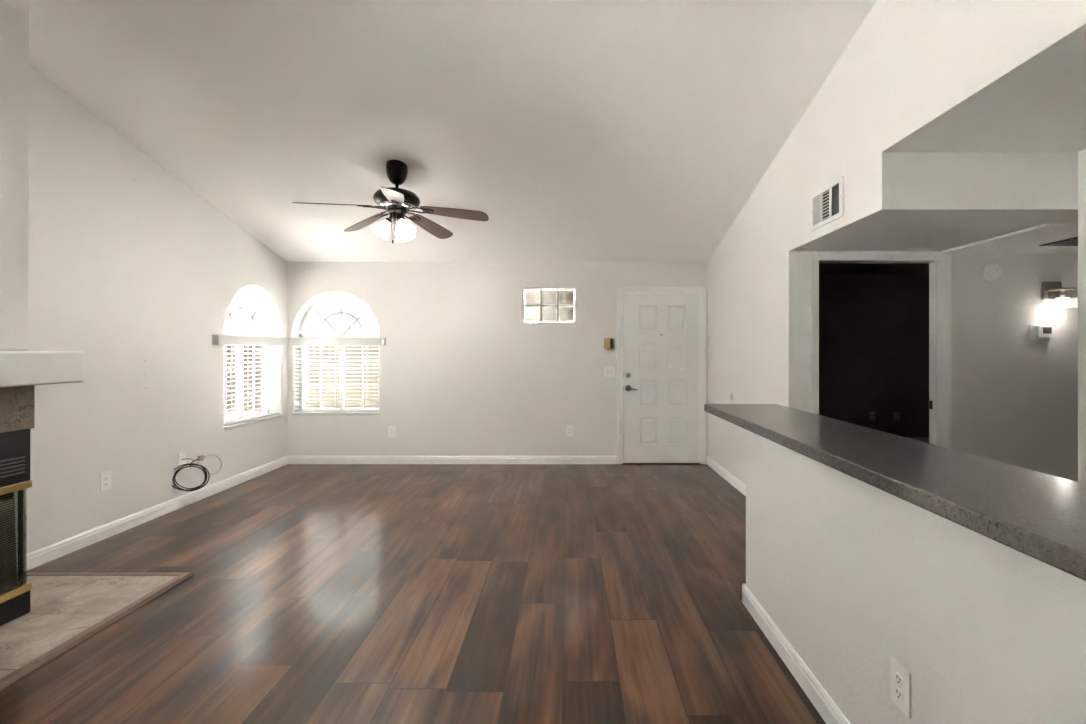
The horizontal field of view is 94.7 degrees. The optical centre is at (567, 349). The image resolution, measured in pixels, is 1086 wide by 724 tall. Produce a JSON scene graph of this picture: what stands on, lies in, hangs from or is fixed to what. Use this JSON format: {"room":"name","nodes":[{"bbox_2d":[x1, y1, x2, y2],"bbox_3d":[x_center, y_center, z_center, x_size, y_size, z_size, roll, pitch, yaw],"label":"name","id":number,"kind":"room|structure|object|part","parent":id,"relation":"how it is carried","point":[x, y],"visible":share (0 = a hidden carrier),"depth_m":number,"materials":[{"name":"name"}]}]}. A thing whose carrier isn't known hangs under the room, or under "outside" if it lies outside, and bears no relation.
{"room":"living room","nodes":[
{"label":"living room","id":0,"kind":"room"},
{"bbox_2d":[0,0,28,350],"bbox_3d":[-3.043,-1.122,1.853,0.594,2.252,1.406,0,0,0],"label":"wall","id":1,"kind":"structure","parent":0,"point":[14,14],"depth_m":2.48,"materials":[{"name":"white paint"}]},
{"bbox_2d":[23,64,286,553],"bbox_3d":[-3.450,-0.906,1.986,0.220,4.526,8.372,0,0,0],"label":"wall","id":2,"kind":"structure","parent":0,"point":[125,272],"depth_m":3.76,"materials":[{"name":"white paint"}]},
{"bbox_2d":[100,471,111,491],"bbox_3d":[-3.335,0.947,3.610,0.009,0.133,0.086,0,0,0],"label":"wall outlet","id":3,"kind":"object","parent":2,"relation":"attached to","point":[105,477],"visible":1,"depth_m":3.60,"materials":[{"name":"white plastic"}]},
{"bbox_2d":[27,456,287,570],"bbox_3d":[-3.333,1.308,4.259,0.014,0.099,3.386,0,0,0],"label":"baseboard","id":4,"kind":"structure","parent":2,"relation":"attached to","point":[41,556],"depth_m":3.86,"materials":[{"name":"white paint"}]},
{"bbox_2d":[178,452,185,467],"bbox_3d":[-3.330,0.949,4.322,0.020,0.125,0.084,0,0,0],"label":"cable wall plate","id":5,"kind":"object","parent":2,"relation":"attached to","point":[181,456],"visible":0.82,"depth_m":4.31,"materials":[{"name":"white plastic"}]},
{"bbox_2d":[172,457,209,490],"bbox_3d":[-3.255,1.072,4.297,0.285,0.285,0.050,0,0,-40],"label":"cable coil","id":6,"kind":"object","parent":2,"relation":"attached to","point":[191,463],"visible":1,"depth_m":4.31,"materials":[{"name":"black rubber"}]},
{"bbox_2d":[201,454,221,473],"bbox_3d":[-3.322,1.067,4.665,0.016,0.203,0.297,0,0,-5],"label":"cable loop","id":7,"kind":"object","parent":2,"relation":"attached to","point":[209,454],"visible":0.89,"depth_m":4.72,"materials":[{"name":"beige"}]},
{"bbox_2d":[224,287,282,427],"bbox_3d":[-3.429,0.040,5.350,0.222,1.446,0.970,0,0,0],"label":"window","id":8,"kind":"structure","parent":2,"relation":"in","point":[246,315],"depth_m":5.46,"materials":[{"name":"white plastic"}]},
{"bbox_3d":[-3.514,0.278,5.350,0.005,0.881,0.880,0,0,0],"label":"pane","id":9,"kind":"part","parent":8,"relation":"part of","materials":[{"name":"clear glass"}]},
{"bbox_3d":[-3.514,-0.401,5.350,0.005,0.475,0.880,0,0,0],"label":"arched pane","id":10,"kind":"part","parent":8,"relation":"part of","materials":[{"name":"clear glass"}]},
{"bbox_2d":[212,334,289,425],"bbox_3d":[-3.344,0.299,5.280,0.152,0.890,1.193,0,0,0],"label":"window blind","id":11,"kind":"object","parent":8,"relation":"attached to","point":[217,339],"visible":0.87,"depth_m":5.25,"materials":[{"name":"grey plastic"}]},
{"bbox_3d":[-3.392,0.327,5.007,0.055,0.800,0.004,0,0,0],"label":"ladder cord","id":12,"kind":"part","parent":11,"relation":"part of","materials":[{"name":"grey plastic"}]},
{"bbox_3d":[-3.392,0.735,5.350,0.048,0.018,0.954,0,0,0],"label":"rail","id":13,"kind":"part","parent":11,"relation":"part of","materials":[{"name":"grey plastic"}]},
{"bbox_3d":[-3.401,0.756,5.350,0.167,0.012,0.966,0,0,0],"label":"sill","id":14,"kind":"part","parent":8,"relation":"part of","materials":[{"name":"white paint"}]},
{"bbox_2d":[0,464,825,723],"bbox_3d":[-0.305,1.357,1.886,6.110,0.001,8.172,0,0,0],"label":"floor","id":15,"kind":"structure","parent":0,"point":[315,593],"depth_m":2.60,"materials":[{"name":"laminate"}]},
{"bbox_2d":[0,572,193,690],"bbox_3d":[-2.791,1.347,1.960,1.062,0.019,2.120,0,0,0],"label":"hearth","id":16,"kind":"object","parent":15,"relation":"on","point":[67,609],"visible":0.88,"depth_m":2.57,"materials":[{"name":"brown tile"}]},
{"bbox_2d":[0,385,34,625],"bbox_3d":[-3.034,0.756,1.910,0.592,1.164,1.320,0,0,0],"label":"fireplace","id":17,"kind":"object","parent":16,"relation":"on","point":[17,404],"visible":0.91,"depth_m":2.49,"materials":[{"name":"black metal"}]},
{"bbox_2d":[0,429,29,487],"bbox_3d":[-3.034,0.534,1.903,0.592,0.265,1.306,0,0,0],"label":"hood","id":18,"kind":"object","parent":17,"relation":"attached to","point":[14,443],"depth_m":2.48,"materials":[{"name":"grey metal"}]},
{"bbox_3d":[-2.759,0.946,1.895,0.006,0.487,1.289,0,0,0],"label":"glass","id":19,"kind":"part","parent":17,"relation":"part of","materials":[{"name":"black glass"}]},
{"bbox_3d":[-3.031,0.684,1.905,0.578,0.035,1.310,0,0,0],"label":"brass rail","id":20,"kind":"part","parent":17,"relation":"part of","materials":[{"name":"brown metal"}]},
{"bbox_3d":[-3.031,1.207,1.905,0.578,0.036,1.310,0,0,0],"label":"brass rail","id":21,"kind":"part","parent":17,"relation":"part of","materials":[{"name":"brown metal"}]},
{"bbox_3d":[-3.033,0.946,2.543,0.554,0.487,0.006,0,0,0],"label":"glass","id":22,"kind":"part","parent":17,"relation":"part of","materials":[{"name":"black glass"}]},
{"bbox_3d":[-2.772,0.946,2.532,0.016,0.558,0.012,0,0,0],"label":"corner post","id":23,"kind":"part","parent":17,"relation":"part of","materials":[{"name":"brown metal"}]},
{"bbox_2d":[0,351,83,387],"bbox_3d":[-2.969,0.089,1.872,0.738,0.168,1.644,0,0,0],"label":"mantel","id":24,"kind":"object","parent":17,"relation":"on","point":[17,368],"visible":1,"depth_m":2.46,"materials":[{"name":"white wood"}]},
{"bbox_2d":[622,463,700,463],"bbox_3d":[1.109,1.351,5.992,0.926,0.011,0.120,0,0,0],"label":"threshold","id":25,"kind":"object","parent":15,"relation":"on","point":[622,463],"visible":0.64,"depth_m":5.93,"materials":[{"name":"brown"}]},
{"bbox_2d":[29,0,876,261],"bbox_3d":[-0.900,-2.115,1.986,5.320,2.246,8.372,0,0,0],"label":"ceiling","id":26,"kind":"structure","parent":0,"point":[582,130],"depth_m":3.44,"materials":[{"name":"white paint"}]},
{"bbox_2d":[292,160,488,243],"bbox_3d":[-1.351,-1.202,4.110,1.400,0.684,1.451,0,0,0],"label":"ceiling fan","id":27,"kind":"object","parent":26,"relation":"hanging from","point":[397,202],"visible":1,"depth_m":4.07,"materials":[{"name":"black metal"}]},
{"bbox_3d":[-1.806,-1.121,3.846,0.552,0.097,0.151,0,0,-34],"label":"blade","id":28,"kind":"part","parent":27,"relation":"part of","materials":[{"name":"brown wood"}]},
{"bbox_3d":[-1.788,-1.121,4.411,0.552,0.097,0.151,0,0,38],"label":"blade","id":29,"kind":"part","parent":27,"relation":"part of","materials":[{"name":"brown wood"}]},
{"bbox_3d":[-1.532,-0.985,4.074,0.155,0.164,0.165,0,0,0],"label":"lamp shade","id":30,"kind":"part","parent":27,"relation":"part of","materials":[{"name":"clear glass"}]},
{"bbox_3d":[-1.274,-1.121,3.654,0.151,0.097,0.552,0,0,-16],"label":"blade","id":31,"kind":"part","parent":27,"relation":"part of","materials":[{"name":"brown wood"}]},
{"bbox_3d":[-1.331,-1.004,4.047,0.061,0.079,0.060,0,0,0],"label":"bulb","id":32,"kind":"part","parent":27,"relation":"part of","materials":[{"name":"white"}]},
{"bbox_3d":[-1.308,-0.985,4.025,0.155,0.164,0.156,0,0,0],"label":"lamp shade","id":33,"kind":"part","parent":27,"relation":"part of","materials":[{"name":"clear glass"}]},
{"bbox_3d":[-1.380,-0.985,4.242,0.167,0.164,0.156,0,0,0],"label":"lamp shade","id":34,"kind":"part","parent":27,"relation":"part of","materials":[{"name":"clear glass"}]},
{"bbox_3d":[-1.245,-1.121,4.569,0.151,0.097,0.552,0,0,20],"label":"blade","id":35,"kind":"part","parent":27,"relation":"part of","materials":[{"name":"brown wood"}]},
{"bbox_3d":[-0.927,-1.121,4.101,0.552,0.097,0.151,0,0,2],"label":"blade","id":36,"kind":"part","parent":27,"relation":"part of","materials":[{"name":"brown wood"}]},
{"bbox_2d":[287,262,706,463],"bbox_3d":[-0.790,0.140,6.062,5.100,2.435,0.220,0,0,0],"label":"wall","id":37,"kind":"structure","parent":0,"point":[463,371],"depth_m":5.95,"materials":[{"name":"white paint"}]},
{"bbox_2d":[291,293,378,413],"bbox_3d":[-2.770,0.033,6.041,1.030,1.451,0.222,0,0,0],"label":"window","id":38,"kind":"structure","parent":37,"relation":"in","point":[338,315],"depth_m":6.12,"materials":[{"name":"white plastic"}]},
{"bbox_3d":[-2.770,0.751,6.013,1.026,0.012,0.167,0,0,0],"label":"sill","id":39,"kind":"part","parent":38,"relation":"part of","materials":[{"name":"white paint"}]},
{"bbox_2d":[289,338,385,411],"bbox_3d":[-2.748,0.296,5.956,1.176,0.885,0.152,0,0,0],"label":"window blind","id":40,"kind":"object","parent":38,"relation":"attached to","point":[301,342],"visible":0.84,"depth_m":5.98,"materials":[{"name":"grey plastic"}]},
{"bbox_3d":[-2.780,0.325,6.004,0.004,0.795,0.055,0,0,0],"label":"ladder cord","id":41,"kind":"part","parent":40,"relation":"part of","materials":[{"name":"white fabric"}]},
{"bbox_3d":[-2.770,0.730,6.004,1.014,0.018,0.048,0,0,0],"label":"rail","id":42,"kind":"part","parent":40,"relation":"part of","materials":[{"name":"grey plastic"}]},
{"bbox_3d":[-2.770,0.275,6.125,0.940,0.876,0.005,0,0,0],"label":"pane","id":43,"kind":"part","parent":38,"relation":"part of","materials":[{"name":"clear glass"}]},
{"bbox_3d":[-2.770,-0.406,6.125,0.940,0.485,0.005,0,0,0],"label":"arched pane","id":44,"kind":"part","parent":38,"relation":"part of","materials":[{"name":"clear glass"}]},
{"bbox_2d":[388,426,394,436],"bbox_3d":[-2.098,0.970,5.947,0.086,0.133,0.009,0,0,0],"label":"wall outlet","id":45,"kind":"object","parent":37,"relation":"attached to","point":[391,429],"visible":1,"depth_m":5.95,"materials":[{"name":"white plastic"}]},
{"bbox_2d":[288,456,615,463],"bbox_3d":[-1.376,1.308,5.945,3.900,0.099,0.014,0,0,0],"label":"baseboard","id":46,"kind":"structure","parent":37,"relation":"attached to","point":[291,459],"depth_m":5.94,"materials":[{"name":"white paint"}]},
{"bbox_2d":[524,289,574,321],"bbox_3d":[-0.223,-0.534,6.054,0.609,0.403,0.105,0,0,0],"label":"window","id":47,"kind":"structure","parent":37,"relation":"in","point":[558,305],"depth_m":6.00,"materials":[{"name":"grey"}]},
{"bbox_2d":[566,425,572,435],"bbox_3d":[0.020,0.958,5.947,0.086,0.133,0.009,0,0,0],"label":"wall outlet","id":48,"kind":"object","parent":37,"relation":"attached to","point":[569,428],"visible":1,"depth_m":5.95,"materials":[{"name":"white plastic"}]},
{"bbox_2d":[604,338,612,347],"bbox_3d":[0.483,-0.078,5.928,0.108,0.120,0.048,0,0,0],"label":"door chime","id":49,"kind":"object","parent":37,"relation":"attached to","point":[608,342],"visible":1,"depth_m":5.90,"materials":[{"name":"brown"}]},
{"bbox_2d":[610,338,612,347],"bbox_3d":[0.517,-0.078,5.930,0.040,0.116,0.044,0,0,0],"label":"grille","id":50,"kind":"object","parent":49,"relation":"attached to","point":[611,339],"depth_m":5.91,"materials":[{"name":"brown"}]},
{"bbox_2d":[604,367,614,376],"bbox_3d":[0.494,0.259,5.947,0.125,0.118,0.010,0,0,0],"label":"light switch","id":51,"kind":"object","parent":37,"relation":"attached to","point":[608,371],"visible":1,"depth_m":5.95,"materials":[{"name":"white plastic"}]},
{"bbox_2d":[623,294,699,462],"bbox_3d":[1.119,0.341,5.946,0.919,2.009,0.110,0,0,0],"label":"door","id":52,"kind":"structure","parent":37,"relation":"in","point":[661,373],"depth_m":5.96,"materials":[{"name":"white paint"}]},
{"bbox_2d":[617,287,705,463],"bbox_3d":[1.109,0.306,5.994,1.058,2.101,0.116,0,0,0],"label":"door frame","id":53,"kind":"structure","parent":37,"relation":"attached to","point":[701,291],"depth_m":5.94,"materials":[{"name":"white paint"}]},
{"bbox_2d":[819,274,928,436],"bbox_3d":[3.645,0.132,5.588,3.910,2.450,3.423,0,0,0],"label":"wall","id":54,"kind":"structure","parent":0,"point":[874,328],"depth_m":7.20,"materials":[{"name":"grey paint"}]},
{"bbox_2d":[869,412,874,420],"bbox_3d":[4.380,0.957,7.195,0.086,0.133,0.009,0,0,0],"label":"wall outlet","id":55,"kind":"object","parent":54,"relation":"attached to","point":[871,414],"visible":1,"depth_m":7.20,"materials":[{"name":"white plastic"}]},
{"bbox_2d":[894,412,899,420],"bbox_3d":[4.730,0.957,7.195,0.086,0.133,0.009,0,0,0],"label":"wall outlet","id":56,"kind":"object","parent":54,"relation":"attached to","point":[896,414],"visible":1,"depth_m":7.20,"materials":[{"name":"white plastic"}]},
{"bbox_2d":[906,437,928,442],"bbox_3d":[3.630,1.308,7.193,3.740,0.099,0.014,0,0,0],"label":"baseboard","id":57,"kind":"structure","parent":54,"relation":"attached to","point":[923,439],"depth_m":7.19,"materials":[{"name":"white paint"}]},
{"bbox_2d":[819,263,928,273],"bbox_3d":[3.645,-1.143,5.588,3.910,0.100,3.423,0,0,0],"label":"ceiling","id":58,"kind":"structure","parent":0,"point":[824,268],"depth_m":6.71,"materials":[{"name":"grey paint"}]},
{"bbox_2d":[707,0,1085,484],"bbox_3d":[1.710,-0.900,1.951,0.100,4.555,8.302,0,0,0],"label":"wall","id":59,"kind":"structure","parent":0,"point":[911,68],"depth_m":2.93,"materials":[{"name":"white paint"}]},
{"bbox_2d":[706,456,745,495],"bbox_3d":[1.653,1.308,4.856,0.014,0.099,2.192,0,0,0],"label":"baseboard","id":60,"kind":"structure","parent":59,"relation":"attached to","point":[739,485],"depth_m":5.16,"materials":[{"name":"white paint"}]},
{"bbox_2d":[810,176,843,230],"bbox_3d":[1.653,-0.928,3.205,0.013,0.240,0.390,0,0,0],"label":"air vent","id":61,"kind":"object","parent":59,"relation":"in","point":[827,204],"visible":1,"depth_m":3.19,"materials":[{"name":"white metal"}]},
{"bbox_2d":[746,430,1085,723],"bbox_3d":[1.012,0.847,1.367,0.120,1.020,2.634,0,0,0],"label":"wall","id":62,"kind":"structure","parent":0,"point":[855,575],"depth_m":1.43,"materials":[{"name":"white paint"}]},
{"bbox_2d":[742,583,849,723],"bbox_3d":[1.004,1.308,1.374,0.134,0.099,2.648,0,0,0],"label":"baseboard","id":63,"kind":"structure","parent":62,"relation":"attached to","point":[826,707],"depth_m":2.07,"materials":[{"name":"white paint"}]},
{"bbox_2d":[704,404,1085,580],"bbox_3d":[0.952,0.317,1.389,0.403,0.040,2.737,0,0,0],"label":"countertop","id":64,"kind":"structure","parent":62,"relation":"on","point":[1040,516],"depth_m":1.15,"materials":[{"name":"grey stone"}]},
{"bbox_2d":[891,656,910,717],"bbox_3d":[0.947,0.960,1.426,0.009,0.128,0.080,0,0,0],"label":"wall outlet","id":65,"kind":"object","parent":62,"relation":"attached to","point":[900,676],"visible":1,"depth_m":1.42,"materials":[{"name":"white plastic"}]},
{"bbox_2d":[895,672,903,685],"bbox_3d":[0.945,0.939,1.426,0.004,0.028,0.034,0,0,0],"label":"socket","id":66,"kind":"object","parent":65,"relation":"attached to","point":[899,676],"depth_m":1.42,"materials":[{"name":"white plastic"}]},
{"bbox_2d":[895,687,903,700],"bbox_3d":[0.945,0.981,1.426,0.004,0.028,0.034,0,0,0],"label":"socket","id":67,"kind":"object","parent":65,"relation":"attached to","point":[899,691],"depth_m":1.42,"materials":[{"name":"white plastic"}]},
{"bbox_2d":[802,251,1077,481],"bbox_3d":[3.632,0.297,3.818,3.935,2.120,0.117,0,0,0],"label":"wall","id":68,"kind":"structure","parent":0,"point":[1015,396],"depth_m":3.76,"materials":[{"name":"white paint"}]},
{"bbox_2d":[810,251,951,448],"bbox_3d":[2.345,0.309,3.814,1.054,2.096,0.141,0,0,0],"label":"door frame","id":69,"kind":"structure","parent":68,"relation":"attached to","point":[940,264],"depth_m":3.75,"materials":[{"name":"white paint"}]},
{"bbox_2d":[929,401,932,408],"bbox_3d":[2.805,0.424,3.859,0.002,0.065,0.038,0,0,0],"label":"strike plate","id":70,"kind":"object","parent":69,"relation":"attached to","point":[930,402],"visible":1,"depth_m":3.86,"materials":[{"name":"black metal"}]},
{"bbox_2d":[982,263,1001,280],"bbox_3d":[3.178,-0.588,3.736,0.136,0.136,0.047,0,0,0],"label":"smoke detector","id":71,"kind":"object","parent":68,"relation":"attached to","point":[990,271],"visible":1,"depth_m":3.72,"materials":[{"name":"white plastic"}]},
{"bbox_2d":[1030,324,1054,339],"bbox_3d":[3.548,-0.135,3.737,0.155,0.115,0.046,0,0,0],"label":"thermostat","id":72,"kind":"object","parent":68,"relation":"attached to","point":[1037,331],"visible":1,"depth_m":3.72,"materials":[{"name":"white plastic"}]},
{"bbox_2d":[1042,282,1077,308],"bbox_3d":[3.630,-0.410,3.686,0.138,0.205,0.148,0,0,0],"label":"wall sconce","id":73,"kind":"object","parent":68,"relation":"attached to","point":[1054,291],"visible":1,"depth_m":3.71,"materials":[{"name":"white glass"}]},
{"bbox_3d":[3.630,-0.349,3.670,0.088,0.068,0.088,0,0,0],"label":"glass","id":74,"kind":"part","parent":73,"relation":"part of","materials":[{"name":"white glass"}]},
{"bbox_3d":[3.630,-0.373,3.670,0.116,0.130,0.116,0,0,0],"label":"lamp shade","id":75,"kind":"part","parent":73,"relation":"part of","materials":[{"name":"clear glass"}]},
{"bbox_3d":[3.630,-0.451,3.680,0.104,0.025,0.124,0,0,0],"label":"arm","id":76,"kind":"part","parent":73,"relation":"part of","materials":[{"name":"silver metal"}]},
{"bbox_2d":[803,152,1077,250],"bbox_3d":[3.655,-0.920,3.261,3.890,0.353,1.231,0,0,0],"label":"soffit","id":77,"kind":"structure","parent":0,"point":[948,200],"depth_m":2.65,"materials":[{"name":"white paint"}]},
{"bbox_2d":[901,42,1085,151],"bbox_3d":[2.280,-1.097,0.247,1.140,0.099,4.895,0,0,0],"label":"ceiling","id":78,"kind":"structure","parent":0,"point":[1044,111],"depth_m":2.26,"materials":[{"name":"white paint"}]},
{"bbox_2d":[942,223,1077,253],"bbox_3d":[4.150,-0.733,3.345,2.700,0.020,0.830,0,0,0],"label":"ceiling panel","id":79,"kind":"object","parent":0,"point":[1025,241],"visible":1,"depth_m":3.39,"materials":[{"name":"white paint"}]},
{"bbox_2d":[1039,237,1077,245],"bbox_3d":[3.600,-0.718,3.135,0.700,0.010,0.630,0,0,0],"label":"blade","id":80,"kind":"object","parent":79,"relation":"attached to","point":[1071,241],"visible":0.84,"depth_m":3.37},
{"bbox_2d":[1078,148,1085,483],"bbox_3d":[2.750,0.145,0.223,0.120,2.424,4.845,0,0,0],"label":"wall","id":81,"kind":"structure","parent":0,"point":[1082,153],"depth_m":2.61,"materials":[{"name":"white paint"}]}
]}

